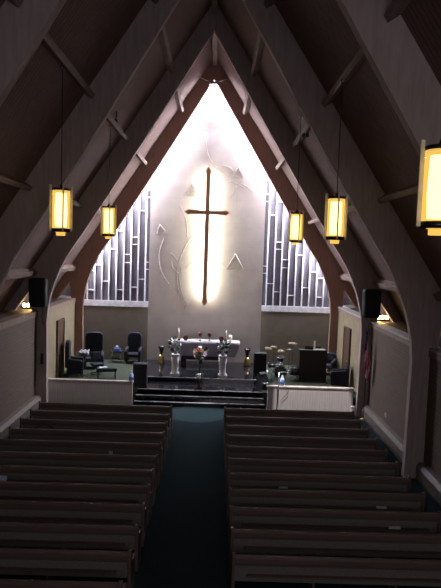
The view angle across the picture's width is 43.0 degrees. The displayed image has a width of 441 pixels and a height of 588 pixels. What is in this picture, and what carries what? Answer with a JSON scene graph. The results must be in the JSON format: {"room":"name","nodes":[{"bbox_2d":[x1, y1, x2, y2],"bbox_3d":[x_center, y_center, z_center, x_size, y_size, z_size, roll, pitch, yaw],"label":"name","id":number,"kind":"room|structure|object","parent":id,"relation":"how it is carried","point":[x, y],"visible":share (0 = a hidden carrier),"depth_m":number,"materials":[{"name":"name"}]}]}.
{"room":"house of worship","nodes":[
{"label":"house of worship","id":0,"kind":"room"},
{"bbox_2d":[0,303,74,421],"bbox_3d":[-7.626,3.047,12.706,1.680,3.580,31.000,2,4,-1],"label":"wall","id":1,"kind":"structure","parent":0,"point":[18,342],"depth_m":19.45,"materials":[{"name":"beige paint"}]},
{"bbox_2d":[0,395,40,438],"bbox_3d":[-6.771,4.203,18.217,0.227,0.499,5.400,2,4,-1],"label":"baseboard heater","id":2,"kind":"object","parent":1,"relation":"attached to","point":[13,420],"visible":0.74,"depth_m":18.58,"materials":[{"name":"metal"}]},
{"bbox_2d":[0,295,75,329],"bbox_3d":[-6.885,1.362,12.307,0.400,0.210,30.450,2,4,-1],"label":"trim","id":3,"kind":"structure","parent":1,"relation":"attached to","point":[20,317],"depth_m":19.78,"materials":[{"name":"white wood"}]},
{"bbox_2d":[56,318,64,377],"bbox_3d":[-6.816,2.289,23.938,0.135,2.420,1.060,2,4,-1],"label":"door","id":4,"kind":"structure","parent":1,"relation":"in","point":[60,324],"depth_m":23.88,"materials":[{"name":"brown wood"}]},
{"bbox_2d":[0,0,212,310],"bbox_3d":[-4.177,-4.161,11.481,7.730,11.966,29.600,2,4,-1],"label":"ceiling","id":5,"kind":"structure","parent":0,"point":[87,32],"depth_m":14.20,"materials":[{"name":"brown wood"}]},
{"bbox_2d":[8,0,22,7],"bbox_3d":[-3.326,-4.556,6.138,0.286,0.252,5.990,2,4,-1],"label":"purlin","id":6,"kind":"object","parent":5,"relation":"attached to","point":[17,3],"visible":1,"depth_m":9.03,"materials":[{"name":"brown wood"}]},
{"bbox_2d":[0,173,32,190],"bbox_3d":[-5.057,-2.630,12.118,0.286,0.252,5.230,2,4,-1],"label":"purlin","id":7,"kind":"object","parent":5,"relation":"attached to","point":[4,178],"visible":1,"depth_m":13.56,"materials":[{"name":"brown wood"}]},
{"bbox_2d":[6,268,37,279],"bbox_3d":[-6.838,-0.611,17.849,0.319,0.302,5.480,2,4,-1],"label":"purlin","id":8,"kind":"object","parent":5,"relation":"attached to","point":[24,272],"visible":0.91,"depth_m":19.03,"materials":[{"name":"brown wood"}]},
{"bbox_2d":[60,264,75,271],"bbox_3d":[-6.886,-1.044,23.507,0.319,0.302,5.430,2,4,-1],"label":"purlin","id":9,"kind":"object","parent":5,"relation":"attached to","point":[68,267],"visible":0.43,"depth_m":25.05,"materials":[{"name":"brown wood"}]},
{"bbox_2d":[42,33,94,98],"bbox_3d":[-3.376,-5.001,11.950,0.286,0.252,5.230,2,4,-1],"label":"purlin","id":10,"kind":"object","parent":5,"relation":"attached to","point":[49,43],"visible":0.59,"depth_m":12.03,"materials":[{"name":"brown wood"}]},
{"bbox_2d":[49,65,72,235],"bbox_3d":[-3.535,-3.170,12.465,0.413,3.726,0.413,3,5,19],"label":"pendant lamp","id":11,"kind":"object","parent":10,"relation":"hanging from","point":[60,199],"visible":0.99,"depth_m":12.42,"materials":[{"name":"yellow glass"}]},
{"bbox_2d":[106,114,128,140],"bbox_3d":[-3.422,-5.426,17.509,0.286,0.252,5.480,2,4,-1],"label":"purlin","id":12,"kind":"object","parent":5,"relation":"attached to","point":[110,119],"visible":0.56,"depth_m":18.23,"materials":[{"name":"brown wood"}]},
{"bbox_2d":[100,125,116,238],"bbox_3d":[-3.602,-3.615,18.148,0.413,3.646,0.413,4,5,27],"label":"pendant lamp","id":13,"kind":"object","parent":12,"relation":"hanging from","point":[109,212],"visible":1,"depth_m":18.10,"materials":[{"name":"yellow glass"}]},
{"bbox_2d":[136,151,147,164],"bbox_3d":[-3.470,-5.859,23.167,0.286,0.252,5.430,2,4,-1],"label":"purlin","id":14,"kind":"object","parent":5,"relation":"attached to","point":[138,154],"visible":0.5,"depth_m":24.21,"materials":[{"name":"brown wood"}]},
{"bbox_2d":[158,26,174,73],"bbox_3d":[-1.741,-7.796,17.342,0.286,0.252,5.480,2,4,-1],"label":"purlin","id":15,"kind":"object","parent":5,"relation":"attached to","point":[163,39],"visible":0.56,"depth_m":17.86,"materials":[{"name":"brown wood"}]},
{"bbox_2d":[174,88,183,112],"bbox_3d":[-1.789,-8.229,23.000,0.286,0.252,5.430,2,4,-1],"label":"purlin","id":16,"kind":"object","parent":5,"relation":"attached to","point":[177,95],"visible":0.55,"depth_m":23.90,"materials":[{"name":"brown wood"}]},
{"bbox_2d":[212,33,216,64],"bbox_3d":[-0.226,-10.438,22.845,0.200,0.420,5.430,2,4,-1],"label":"ridge beam","id":17,"kind":"structure","parent":5,"relation":"attached to","point":[214,38],"depth_m":23.44,"materials":[{"name":"brown wood"}]},
{"bbox_2d":[212,0,217,12],"bbox_3d":[-0.178,-10.006,17.186,0.200,0.420,5.480,2,4,-1],"label":"ridge beam","id":18,"kind":"structure","parent":5,"relation":"attached to","point":[214,2],"depth_m":19.41,"materials":[{"name":"brown wood"}]},
{"bbox_2d":[84,305,147,360],"bbox_3d":[-5.234,1.913,27.934,3.360,2.670,0.500,2,4,-1],"label":"wall","id":19,"kind":"structure","parent":0,"point":[115,323],"depth_m":27.65,"materials":[{"name":"grey paint"}]},
{"bbox_2d":[66,179,150,306],"bbox_3d":[-5.459,-2.890,27.374,4.140,6.973,0.180,2,4,-1],"label":"slatted screen","id":20,"kind":"object","parent":19,"relation":"on","point":[119,276],"visible":0.69,"depth_m":27.50,"materials":[{"name":"metal"}]},
{"bbox_2d":[145,360,256,383],"bbox_3d":[-0.837,3.500,25.500,5.500,0.165,3.610,2,4,-1],"label":"floor","id":21,"kind":"structure","parent":0,"point":[234,370],"depth_m":24.93,"materials":[{"name":"stone"}]},
{"bbox_2d":[158,345,164,362],"bbox_3d":[-2.809,2.867,26.573,0.340,0.800,0.335,2,4,-1],"label":"floor vase","id":22,"kind":"object","parent":21,"relation":"on","point":[161,348],"visible":1,"depth_m":26.48,"materials":[{"name":"gold metal"}]},
{"bbox_2d":[158,345,164,354],"bbox_3d":[-2.803,2.668,26.558,0.340,0.400,0.335,2,4,-1],"label":"cup","id":23,"kind":"object","parent":22,"relation":"on","point":[161,348],"depth_m":26.48,"materials":[{"name":"silver metal"}]},
{"bbox_2d":[170,353,179,375],"bbox_3d":[-1.946,3.030,24.035,0.380,0.920,0.380,2,4,-1],"label":"pedestal","id":24,"kind":"object","parent":21,"relation":"on","point":[175,357],"visible":0.99,"depth_m":23.90,"materials":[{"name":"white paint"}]},
{"bbox_2d":[168,336,182,353],"bbox_3d":[-1.927,2.170,23.988,0.678,0.803,0.596,3,5,15],"label":"flower arrangement","id":25,"kind":"object","parent":24,"relation":"on","point":[173,344],"visible":1,"depth_m":23.85,"materials":[{"name":"white plant"}]},
{"bbox_2d":[195,362,203,375],"bbox_3d":[-0.896,3.245,24.311,0.400,0.520,0.400,2,4,-1],"label":"stand","id":26,"kind":"object","parent":21,"relation":"on","point":[202,374],"visible":0.84,"depth_m":24.27,"materials":[{"name":"metal"}]},
{"bbox_2d":[192,345,208,362],"bbox_3d":[-0.878,2.598,24.299,0.720,0.773,0.714,0,5,-25],"label":"flower arrangement","id":27,"kind":"object","parent":26,"relation":"on","point":[198,349],"visible":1,"depth_m":24.16,"materials":[{"name":"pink plant"}]},
{"bbox_2d":[148,376,255,379],"bbox_3d":[-0.819,3.558,23.672,5.500,0.030,0.035,2,4,-1],"label":"trim","id":28,"kind":"structure","parent":21,"relation":"attached to","point":[148,376],"depth_m":23.66,"materials":[{"name":"metal"}]},
{"bbox_2d":[181,356,226,365],"bbox_3d":[-0.773,2.780,26.383,2.700,1.140,0.720,2,4,-1],"label":"altar table","id":29,"kind":"object","parent":21,"relation":"on","point":[183,358],"visible":0.29,"depth_m":26.34,"materials":[{"name":"brown wood"}]},
{"bbox_2d":[169,338,239,356],"bbox_3d":[-0.760,2.524,26.335,3.328,0.671,0.857,2,4,-1],"label":"altar cloth","id":30,"kind":"object","parent":29,"relation":"on","point":[188,345],"visible":0.71,"depth_m":25.94,"materials":[{"name":"white fabric"}]},
{"bbox_2d":[218,355,226,377],"bbox_3d":[0.092,3.097,24.058,0.380,0.920,0.380,2,4,-1],"label":"pedestal","id":31,"kind":"object","parent":21,"relation":"on","point":[222,359],"visible":1,"depth_m":23.92,"materials":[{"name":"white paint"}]},
{"bbox_2d":[216,338,230,355],"bbox_3d":[0.128,2.260,23.991,0.665,0.761,0.674,2,4,-1],"label":"flower arrangement","id":32,"kind":"object","parent":31,"relation":"on","point":[220,346],"visible":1,"depth_m":23.93,"materials":[{"name":"green plant"}]},
{"bbox_2d":[243,348,250,365],"bbox_3d":[1.268,3.002,26.618,0.340,0.800,0.335,2,4,-1],"label":"floor vase","id":33,"kind":"object","parent":21,"relation":"on","point":[247,350],"visible":1,"depth_m":26.52,"materials":[{"name":"gold metal"}]},
{"bbox_2d":[253,352,266,375],"bbox_3d":[1.728,3.070,24.614,0.550,1.000,0.455,2,4,-1],"label":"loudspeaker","id":34,"kind":"object","parent":21,"relation":"on","point":[259,358],"visible":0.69,"depth_m":24.39,"materials":[{"name":"black plastic"}]},
{"bbox_2d":[147,80,266,362],"bbox_3d":[-0.619,-3.594,27.076,5.520,14.090,0.310,2,4,-1],"label":"stone wall slab","id":35,"kind":"structure","parent":0,"point":[212,137],"depth_m":27.01,"materials":[{"name":"white paint"}]},
{"bbox_2d":[185,167,229,305],"bbox_3d":[-0.665,-2.728,26.818,2.150,6.610,0.395,2,4,-1],"label":"wall cross","id":36,"kind":"object","parent":35,"relation":"attached to","point":[207,212],"visible":1,"depth_m":26.56,"materials":[{"name":"brown wood"}]},
{"bbox_2d":[0,401,440,587],"bbox_3d":[-0.636,5.154,13.076,15.800,0.200,31.300,2,4,-1],"label":"floor","id":37,"kind":"structure","parent":0,"point":[186,542],"depth_m":12.58,"materials":[{"name":"teal carpet"}]},
{"bbox_2d":[0,579,126,587],"bbox_3d":[-3.730,4.805,8.908,4.400,0.917,0.564,2,4,-1],"label":"pew","id":38,"kind":"object","parent":37,"relation":"on","point":[4,583],"visible":1,"depth_m":8.64,"materials":[{"name":"wood"}]},
{"bbox_2d":[0,548,134,587],"bbox_3d":[-3.738,4.736,9.807,4.400,0.917,0.564,2,4,-1],"label":"pew","id":39,"kind":"object","parent":37,"relation":"on","point":[49,563],"visible":1,"depth_m":9.58,"materials":[{"name":"wood"}]},
{"bbox_2d":[0,522,141,571],"bbox_3d":[-3.745,4.668,10.707,4.400,0.917,0.564,2,4,-1],"label":"pew","id":40,"kind":"object","parent":37,"relation":"on","point":[12,534],"visible":0.94,"depth_m":10.48,"materials":[{"name":"wood"}]},
{"bbox_2d":[0,500,146,546],"bbox_3d":[-3.753,4.599,11.606,4.400,0.917,0.564,2,4,-1],"label":"pew","id":41,"kind":"object","parent":37,"relation":"on","point":[10,510],"visible":0.96,"depth_m":11.37,"materials":[{"name":"wood"}]},
{"bbox_2d":[0,481,151,524],"bbox_3d":[-3.761,4.530,12.505,4.400,0.917,0.564,2,4,-1],"label":"pew","id":42,"kind":"object","parent":37,"relation":"on","point":[9,490],"visible":0.92,"depth_m":12.25,"materials":[{"name":"wood"}]},
{"bbox_2d":[0,465,155,505],"bbox_3d":[-3.768,4.461,13.405,4.400,0.917,0.564,2,4,-1],"label":"pew","id":43,"kind":"object","parent":37,"relation":"on","point":[17,473],"visible":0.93,"depth_m":13.15,"materials":[{"name":"wood"}]},
{"bbox_2d":[0,451,159,489],"bbox_3d":[-3.776,4.393,14.304,4.400,0.917,0.564,2,4,-1],"label":"pew","id":44,"kind":"object","parent":37,"relation":"on","point":[20,458],"visible":0.87,"depth_m":14.06,"materials":[{"name":"wood"}]},
{"bbox_2d":[0,438,162,475],"bbox_3d":[-3.783,4.324,15.203,4.400,0.917,0.564,2,4,-1],"label":"pew","id":45,"kind":"object","parent":37,"relation":"on","point":[24,445],"visible":0.76,"depth_m":14.95,"materials":[{"name":"wood"}]},
{"bbox_2d":[8,427,165,462],"bbox_3d":[-3.791,4.255,16.103,4.400,0.917,0.564,2,4,-1],"label":"pew","id":46,"kind":"object","parent":37,"relation":"on","point":[14,433],"visible":0.65,"depth_m":15.84,"materials":[{"name":"wood"}]},
{"bbox_2d":[48,378,133,404],"bbox_3d":[-5.047,3.777,21.664,3.340,0.940,0.170,2,4,-1],"label":"rail","id":47,"kind":"object","parent":37,"relation":"on","point":[60,390],"visible":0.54,"depth_m":21.61,"materials":[{"name":"white wood"}]},
{"bbox_2d":[20,417,168,451],"bbox_3d":[-3.799,4.186,17.002,4.400,0.917,0.564,2,4,-1],"label":"pew","id":48,"kind":"object","parent":37,"relation":"on","point":[24,422],"visible":0.66,"depth_m":16.73,"materials":[{"name":"wood"}]},
{"bbox_2d":[30,409,170,441],"bbox_3d":[-3.806,4.117,17.901,4.400,0.917,0.564,2,4,-1],"label":"pew","id":49,"kind":"object","parent":37,"relation":"on","point":[34,414],"visible":0.67,"depth_m":17.63,"materials":[{"name":"wood"}]},
{"bbox_2d":[39,401,172,431],"bbox_3d":[-3.814,4.049,18.801,4.400,0.917,0.564,2,4,-1],"label":"pew","id":50,"kind":"object","parent":37,"relation":"on","point":[42,405],"visible":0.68,"depth_m":18.53,"materials":[{"name":"wood"}]},
{"bbox_2d":[134,380,263,408],"bbox_3d":[-0.825,4.050,22.709,5.040,0.524,2.120,2,4,-1],"label":"steps","id":51,"kind":"structure","parent":37,"relation":"on","point":[152,399],"depth_m":21.99,"materials":[{"name":"stone"}]},
{"bbox_2d":[194,377,203,389],"bbox_3d":[-0.858,3.588,22.533,0.400,0.440,0.400,2,4,-1],"label":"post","id":52,"kind":"object","parent":51,"relation":"on","point":[198,387],"visible":1,"depth_m":22.46,"materials":[{"name":"black metal"}]},
{"bbox_2d":[5,6,403,416],"bbox_3d":[-0.448,-3.001,20.578,14.840,14.927,0.220,2,4,-1],"label":"arch","id":53,"kind":"object","parent":37,"relation":"on","point":[49,265],"visible":0.71,"depth_m":20.39,"materials":[{"name":"brown wood"}]},
{"bbox_2d":[29,278,47,324],"bbox_3d":[-6.608,0.286,20.380,0.619,1.752,0.556,2,4,-1],"label":"loudspeaker","id":54,"kind":"object","parent":53,"relation":"attached to","point":[38,287],"visible":1,"depth_m":20.09,"materials":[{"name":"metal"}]},
{"bbox_2d":[29,280,43,305],"bbox_3d":[-6.594,-0.039,20.088,0.540,0.920,0.025,2,4,-1],"label":"grille","id":55,"kind":"object","parent":54,"relation":"attached to","point":[36,287],"depth_m":20.07,"materials":[{"name":"black fabric"}]},
{"bbox_2d":[362,289,381,334],"bbox_3d":[5.485,0.687,20.512,0.619,1.752,0.556,2,4,-1],"label":"loudspeaker","id":56,"kind":"object","parent":53,"relation":"attached to","point":[371,298],"visible":0.99,"depth_m":20.22,"materials":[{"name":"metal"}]},
{"bbox_2d":[365,291,380,316],"bbox_3d":[5.498,0.362,20.221,0.540,0.920,0.025,2,4,-1],"label":"grille","id":57,"kind":"object","parent":56,"relation":"attached to","point":[372,298],"depth_m":20.21,"materials":[{"name":"black fabric"}]},
{"bbox_2d":[52,60,357,371],"bbox_3d":[-0.495,-3.432,26.211,14.840,14.927,0.220,2,4,-1],"label":"arch","id":58,"kind":"object","parent":37,"relation":"on","point":[84,263],"visible":0.76,"depth_m":26.05,"materials":[{"name":"brown wood"}]},
{"bbox_2d":[58,359,355,405],"bbox_3d":[-0.725,3.880,25.074,12.440,0.510,6.580,2,4,-1],"label":"platform","id":59,"kind":"object","parent":37,"relation":"on","point":[123,369],"visible":0.29,"depth_m":24.13,"materials":[{"name":"carpet"}]},
{"bbox_2d":[65,340,83,375],"bbox_3d":[-6.302,2.747,24.225,0.758,1.500,0.800,1,4,-9],"label":"armchair","id":60,"kind":"object","parent":59,"relation":"on","point":[73,364],"visible":0.98,"depth_m":23.87,"materials":[{"name":"blue fabric"}]},
{"bbox_2d":[83,332,103,368],"bbox_3d":[-5.826,2.587,25.745,0.930,1.620,0.758,1,4,-9],"label":"armchair","id":61,"kind":"object","parent":59,"relation":"on","point":[93,340],"visible":0.73,"depth_m":25.90,"materials":[{"name":"blue fabric"}]},
{"bbox_2d":[90,352,103,374],"bbox_3d":[-5.395,3.029,24.477,0.535,0.939,0.563,0,5,-29],"label":"office chair","id":62,"kind":"object","parent":59,"relation":"on","point":[95,356],"visible":0.91,"depth_m":24.55,"materials":[{"name":"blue fabric"}]},
{"bbox_2d":[96,367,116,378],"bbox_3d":[-4.847,3.353,23.835,0.840,0.450,0.400,1,5,-15],"label":"coffee table","id":63,"kind":"object","parent":59,"relation":"on","point":[109,369],"visible":0.98,"depth_m":23.67,"materials":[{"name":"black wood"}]},
{"bbox_2d":[124,332,142,363],"bbox_3d":[-4.208,2.614,27.165,0.800,1.460,0.758,2,4,-1],"label":"armchair","id":64,"kind":"object","parent":59,"relation":"on","point":[134,348],"visible":0.99,"depth_m":27.33,"materials":[{"name":"blue fabric"}]},
{"bbox_2d":[133,362,147,386],"bbox_3d":[-3.228,3.253,22.580,0.550,0.940,0.455,2,4,-1],"label":"loudspeaker","id":65,"kind":"object","parent":59,"relation":"on","point":[140,369],"visible":0.93,"depth_m":22.36,"materials":[{"name":"black plastic"}]},
{"bbox_2d":[256,371,269,389],"bbox_3d":[1.755,3.537,22.960,0.400,0.655,0.420,-1,5,-35],"label":"floor monitor","id":66,"kind":"object","parent":59,"relation":"on","point":[261,377],"visible":0.91,"depth_m":22.89,"materials":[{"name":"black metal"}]},
{"bbox_2d":[268,362,275,379],"bbox_3d":[2.247,3.395,24.650,0.370,0.703,0.379,2,4,-1],"label":"snare drum","id":67,"kind":"object","parent":59,"relation":"on","point":[270,365],"visible":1,"depth_m":24.54,"materials":[{"name":"silver metal"}]},
{"bbox_2d":[273,364,286,378],"bbox_3d":[2.643,3.446,24.959,0.590,0.584,0.490,2,4,-1],"label":"bass drum","id":68,"kind":"object","parent":59,"relation":"on","point":[279,367],"visible":0.82,"depth_m":24.76,"materials":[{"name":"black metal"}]},
{"bbox_2d":[290,366,299,380],"bbox_3d":[3.246,3.493,24.566,0.430,0.591,0.426,2,4,-1],"label":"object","id":69,"kind":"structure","parent":59,"relation":"on","point":[294,370],"depth_m":24.40,"materials":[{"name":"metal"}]},
{"bbox_2d":[296,346,327,380],"bbox_3d":[4.055,3.030,25.124,1.260,1.500,1.130,2,4,-1],"label":"pipe organ","id":70,"kind":"object","parent":59,"relation":"on","point":[312,363],"visible":0.99,"depth_m":24.60,"materials":[{"name":"brown wood"}]},
{"bbox_2d":[326,352,337,372],"bbox_3d":[5.019,3.255,26.035,0.700,0.980,0.758,4,5,28],"label":"armchair","id":71,"kind":"object","parent":59,"relation":"on","point":[332,359],"visible":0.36,"depth_m":26.03,"materials":[{"name":"blue fabric"}]},
{"bbox_2d":[330,365,349,386],"bbox_3d":[5.048,3.451,23.669,0.758,0.950,0.630,3,5,17],"label":"armchair","id":72,"kind":"object","parent":59,"relation":"on","point":[338,376],"visible":0.97,"depth_m":23.39,"materials":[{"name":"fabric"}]},
{"bbox_2d":[0,0,440,477],"bbox_3d":[-0.400,-2.567,14.895,14.840,14.927,0.220,2,4,-1],"label":"arch","id":73,"kind":"object","parent":37,"relation":"on","point":[415,284],"visible":0.88,"depth_m":14.74,"materials":[{"name":"brown wood"}]},
{"bbox_2d":[0,0,440,159],"bbox_3d":[-0.354,-2.151,9.461,14.840,14.927,0.220,2,4,-1],"label":"arch","id":74,"kind":"object","parent":37,"relation":"on","point":[397,61],"visible":0.82,"depth_m":9.23,"materials":[{"name":"brown wood"}]},
{"bbox_2d":[223,407,353,433],"bbox_3d":[2.270,4.250,18.868,4.325,0.917,0.564,2,4,-1],"label":"pew","id":75,"kind":"object","parent":37,"relation":"on","point":[227,411],"visible":0.56,"depth_m":18.59,"materials":[{"name":"wood"}]},
{"bbox_2d":[224,415,360,430],"bbox_3d":[2.278,4.319,17.968,4.325,0.917,0.564,2,4,-1],"label":"pew","id":76,"kind":"object","parent":37,"relation":"on","point":[230,420],"visible":0.6,"depth_m":17.70,"materials":[{"name":"wood"}]},
{"bbox_2d":[224,423,368,453],"bbox_3d":[2.285,4.388,17.069,4.325,0.917,0.564,2,4,-1],"label":"pew","id":77,"kind":"object","parent":37,"relation":"on","point":[230,429],"visible":0.58,"depth_m":16.80,"materials":[{"name":"wood"}]},
{"bbox_2d":[224,433,377,459],"bbox_3d":[2.293,4.457,16.169,4.325,0.917,0.564,2,4,-1],"label":"pew","id":78,"kind":"object","parent":37,"relation":"on","point":[235,440],"visible":0.57,"depth_m":15.90,"materials":[{"name":"wood"}]},
{"bbox_2d":[225,444,387,477],"bbox_3d":[2.300,4.526,15.270,4.325,0.917,0.564,2,4,-1],"label":"pew","id":79,"kind":"object","parent":37,"relation":"on","point":[258,452],"visible":0.69,"depth_m":15.01,"materials":[{"name":"wood"}]},
{"bbox_2d":[267,385,353,411],"bbox_3d":[3.468,4.060,21.758,3.380,0.940,0.170,2,4,-1],"label":"rail","id":80,"kind":"object","parent":37,"relation":"on","point":[314,398],"visible":0.98,"depth_m":21.70,"materials":[{"name":"white wood"}]},
{"bbox_2d":[225,456,398,486],"bbox_3d":[2.308,4.594,14.371,4.325,0.917,0.564,2,4,-1],"label":"pew","id":81,"kind":"object","parent":37,"relation":"on","point":[255,465],"visible":0.69,"depth_m":14.12,"materials":[{"name":"wood"}]},
{"bbox_2d":[226,470,410,507],"bbox_3d":[2.316,4.663,13.472,4.325,0.917,0.564,2,4,-1],"label":"pew","id":82,"kind":"object","parent":37,"relation":"on","point":[254,480],"visible":0.69,"depth_m":13.21,"materials":[{"name":"wood"}]},
{"bbox_2d":[227,486,424,526],"bbox_3d":[2.323,4.732,12.572,4.325,0.917,0.564,2,4,-1],"label":"pew","id":83,"kind":"object","parent":37,"relation":"on","point":[237,497],"visible":0.8,"depth_m":12.31,"materials":[{"name":"wood"}]},
{"bbox_2d":[228,505,440,548],"bbox_3d":[2.331,4.801,11.673,4.325,0.917,0.564,2,4,-1],"label":"pew","id":84,"kind":"object","parent":37,"relation":"on","point":[238,517],"visible":0.75,"depth_m":11.42,"materials":[{"name":"wood"}]},
{"bbox_2d":[229,526,440,573],"bbox_3d":[2.338,4.869,10.774,4.325,0.917,0.564,2,4,-1],"label":"pew","id":85,"kind":"object","parent":37,"relation":"on","point":[256,541],"visible":0.89,"depth_m":10.53,"materials":[{"name":"wood"}]},
{"bbox_2d":[230,552,440,587],"bbox_3d":[2.346,4.938,9.874,4.325,0.917,0.564,2,4,-1],"label":"pew","id":86,"kind":"object","parent":37,"relation":"on","point":[391,572],"visible":1,"depth_m":9.62,"materials":[{"name":"wood"}]},
{"bbox_2d":[360,320,368,420],"bbox_3d":[5.345,2.779,20.567,0.260,3.800,0.260,2,4,-1],"label":"flag pole","id":87,"kind":"object","parent":37,"relation":"on","point":[362,418],"visible":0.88,"depth_m":20.63,"materials":[{"name":"gold metal"}]},
{"bbox_2d":[363,329,370,381],"bbox_3d":[5.355,2.250,20.476,0.315,2.031,0.145,2,4,3],"label":"flag","id":88,"kind":"object","parent":87,"relation":"attached to","point":[366,360],"visible":1,"depth_m":20.47,"materials":[{"name":"red fabric"}]},
{"bbox_2d":[260,311,329,365],"bbox_3d":[3.720,2.210,28.032,3.600,2.670,0.500,2,4,-1],"label":"wall","id":89,"kind":"structure","parent":0,"point":[278,329],"depth_m":27.76,"materials":[{"name":"grey paint"}]},
{"bbox_2d":[261,176,348,312],"bbox_3d":[4.282,-2.749,27.467,4.380,7.338,0.180,2,4,-1],"label":"slatted screen","id":90,"kind":"object","parent":89,"relation":"on","point":[293,280],"visible":0.62,"depth_m":27.59,"materials":[{"name":"metal"}]},
{"bbox_2d":[217,0,440,336],"bbox_3d":[3.549,-3.904,11.566,7.730,11.966,29.600,2,4,-1],"label":"ceiling","id":91,"kind":"structure","parent":0,"point":[320,28],"depth_m":13.80,"materials":[{"name":"brown wood"}]},
{"bbox_2d":[243,93,251,114],"bbox_3d":[1.184,-8.131,23.033,0.286,0.252,5.430,2,4,-1],"label":"purlin","id":92,"kind":"object","parent":91,"relation":"attached to","point":[247,104],"visible":0.52,"depth_m":24.14,"materials":[{"name":"brown wood"}]},
{"bbox_2d":[250,31,264,76],"bbox_3d":[1.232,-7.698,17.375,0.286,0.252,5.480,2,4,-1],"label":"purlin","id":93,"kind":"object","parent":91,"relation":"attached to","point":[259,48],"visible":0.48,"depth_m":18.06,"materials":[{"name":"brown wood"}]},
{"bbox_2d":[264,0,275,8],"bbox_3d":[1.278,-7.273,11.816,0.286,0.252,5.230,2,4,-1],"label":"purlin","id":94,"kind":"object","parent":91,"relation":"attached to","point":[267,3],"visible":1,"depth_m":14.24,"materials":[{"name":"brown wood"}]},
{"bbox_2d":[288,115,303,244],"bbox_3d":[2.523,-3.679,18.194,0.413,4.162,0.413,4,5,27],"label":"pendant lamp","id":95,"kind":"object","parent":91,"relation":"hanging from","point":[296,219],"visible":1,"depth_m":18.16,"materials":[{"name":"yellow glass"}]},
{"bbox_2d":[292,123,310,147],"bbox_3d":[2.748,-5.221,17.577,0.286,0.252,5.480,2,4,-1],"label":"purlin","id":96,"kind":"object","parent":91,"relation":"attached to","point":[306,128],"visible":0.39,"depth_m":18.66,"materials":[{"name":"brown wood"}]},
{"bbox_2d":[321,48,366,106],"bbox_3d":[2.795,-4.796,12.018,0.286,0.252,5.230,2,4,-1],"label":"purlin","id":97,"kind":"object","parent":91,"relation":"attached to","point":[359,58],"visible":0.59,"depth_m":12.19,"materials":[{"name":"brown wood"}]},
{"bbox_2d":[323,79,347,243],"bbox_3d":[2.641,-2.947,12.534,0.413,3.630,0.413,6,6,44],"label":"pendant lamp","id":98,"kind":"object","parent":97,"relation":"hanging from","point":[336,228],"visible":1,"depth_m":12.49,"materials":[{"name":"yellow glass"}]},
{"bbox_2d":[374,279,397,291],"bbox_3d":[5.829,-0.191,17.988,0.319,0.302,5.480,2,4,-1],"label":"purlin","id":99,"kind":"object","parent":91,"relation":"attached to","point":[383,284],"visible":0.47,"depth_m":19.41,"materials":[{"name":"brown wood"}]},
{"bbox_2d":[384,0,411,21],"bbox_3d":[2.844,-4.352,6.205,0.286,0.252,5.990,2,4,-1],"label":"purlin","id":100,"kind":"object","parent":91,"relation":"attached to","point":[397,7],"visible":1,"depth_m":8.82,"materials":[{"name":"brown wood"}]},
{"bbox_2d":[377,183,422,202],"bbox_3d":[4.312,-2.320,12.220,0.286,0.252,5.230,2,4,-1],"label":"purlin","id":101,"kind":"object","parent":91,"relation":"attached to","point":[412,189],"visible":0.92,"depth_m":13.17,"materials":[{"name":"brown wood"}]},
{"bbox_2d":[416,140,440,235],"bbox_3d":[2.662,-2.527,6.599,0.413,3.656,0.413,6,6,44],"label":"pendant lamp","id":102,"kind":"object","parent":91,"relation":"hanging from","point":[428,217],"visible":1,"depth_m":6.60,"materials":[{"name":"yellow glass"}]},
{"bbox_2d":[426,228,440,235],"bbox_3d":[2.601,-0.746,6.735,0.260,0.080,0.260,2,4,-1],"label":"diffuser","id":103,"kind":"object","parent":102,"relation":"attached to","point":[431,231],"depth_m":6.66,"materials":[{"name":"yellow glass"}]},
{"bbox_2d":[433,290,440,301],"bbox_3d":[5.876,0.234,12.429,0.319,0.302,5.230,2,4,-1],"label":"purlin","id":104,"kind":"object","parent":91,"relation":"attached to","point":[437,295],"visible":1,"depth_m":14.82,"materials":[{"name":"brown wood"}]},
{"bbox_2d":[336,311,440,477],"bbox_3d":[6.485,3.516,12.861,1.680,3.580,31.000,2,4,-1],"label":"wall","id":105,"kind":"structure","parent":0,"point":[389,357],"depth_m":18.22,"materials":[{"name":"beige paint"}]},
{"bbox_2d":[342,326,351,384],"bbox_3d":[5.478,2.663,24.521,0.135,2.420,1.160,2,4,-1],"label":"door","id":106,"kind":"structure","parent":105,"relation":"in","point":[346,351],"depth_m":24.44,"materials":[{"name":"brown wood"}]},
{"bbox_2d":[362,405,403,461],"bbox_3d":[5.435,4.607,18.351,0.227,0.499,5.400,2,4,-1],"label":"baseboard heater","id":107,"kind":"object","parent":105,"relation":"attached to","point":[386,434],"visible":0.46,"depth_m":18.34,"materials":[{"name":"metal"}]},
{"bbox_2d":[338,305,440,360],"bbox_3d":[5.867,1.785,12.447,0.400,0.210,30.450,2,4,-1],"label":"trim","id":108,"kind":"structure","parent":105,"relation":"attached to","point":[395,333],"depth_m":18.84,"materials":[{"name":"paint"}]},
{"bbox_2d":[416,462,440,506],"bbox_3d":[5.482,5.033,12.793,0.227,0.499,5.150,2,4,-1],"label":"baseboard heater","id":109,"kind":"object","parent":105,"relation":"attached to","point":[430,481],"visible":1,"depth_m":14.48,"materials":[{"name":"metal"}]},
{"bbox_2d":[416,476,440,505],"bbox_3d":[5.375,5.198,12.804,0.025,0.040,5.050,2,4,-1],"label":"grille","id":110,"kind":"object","parent":109,"relation":"attached to","point":[418,478],"depth_m":14.41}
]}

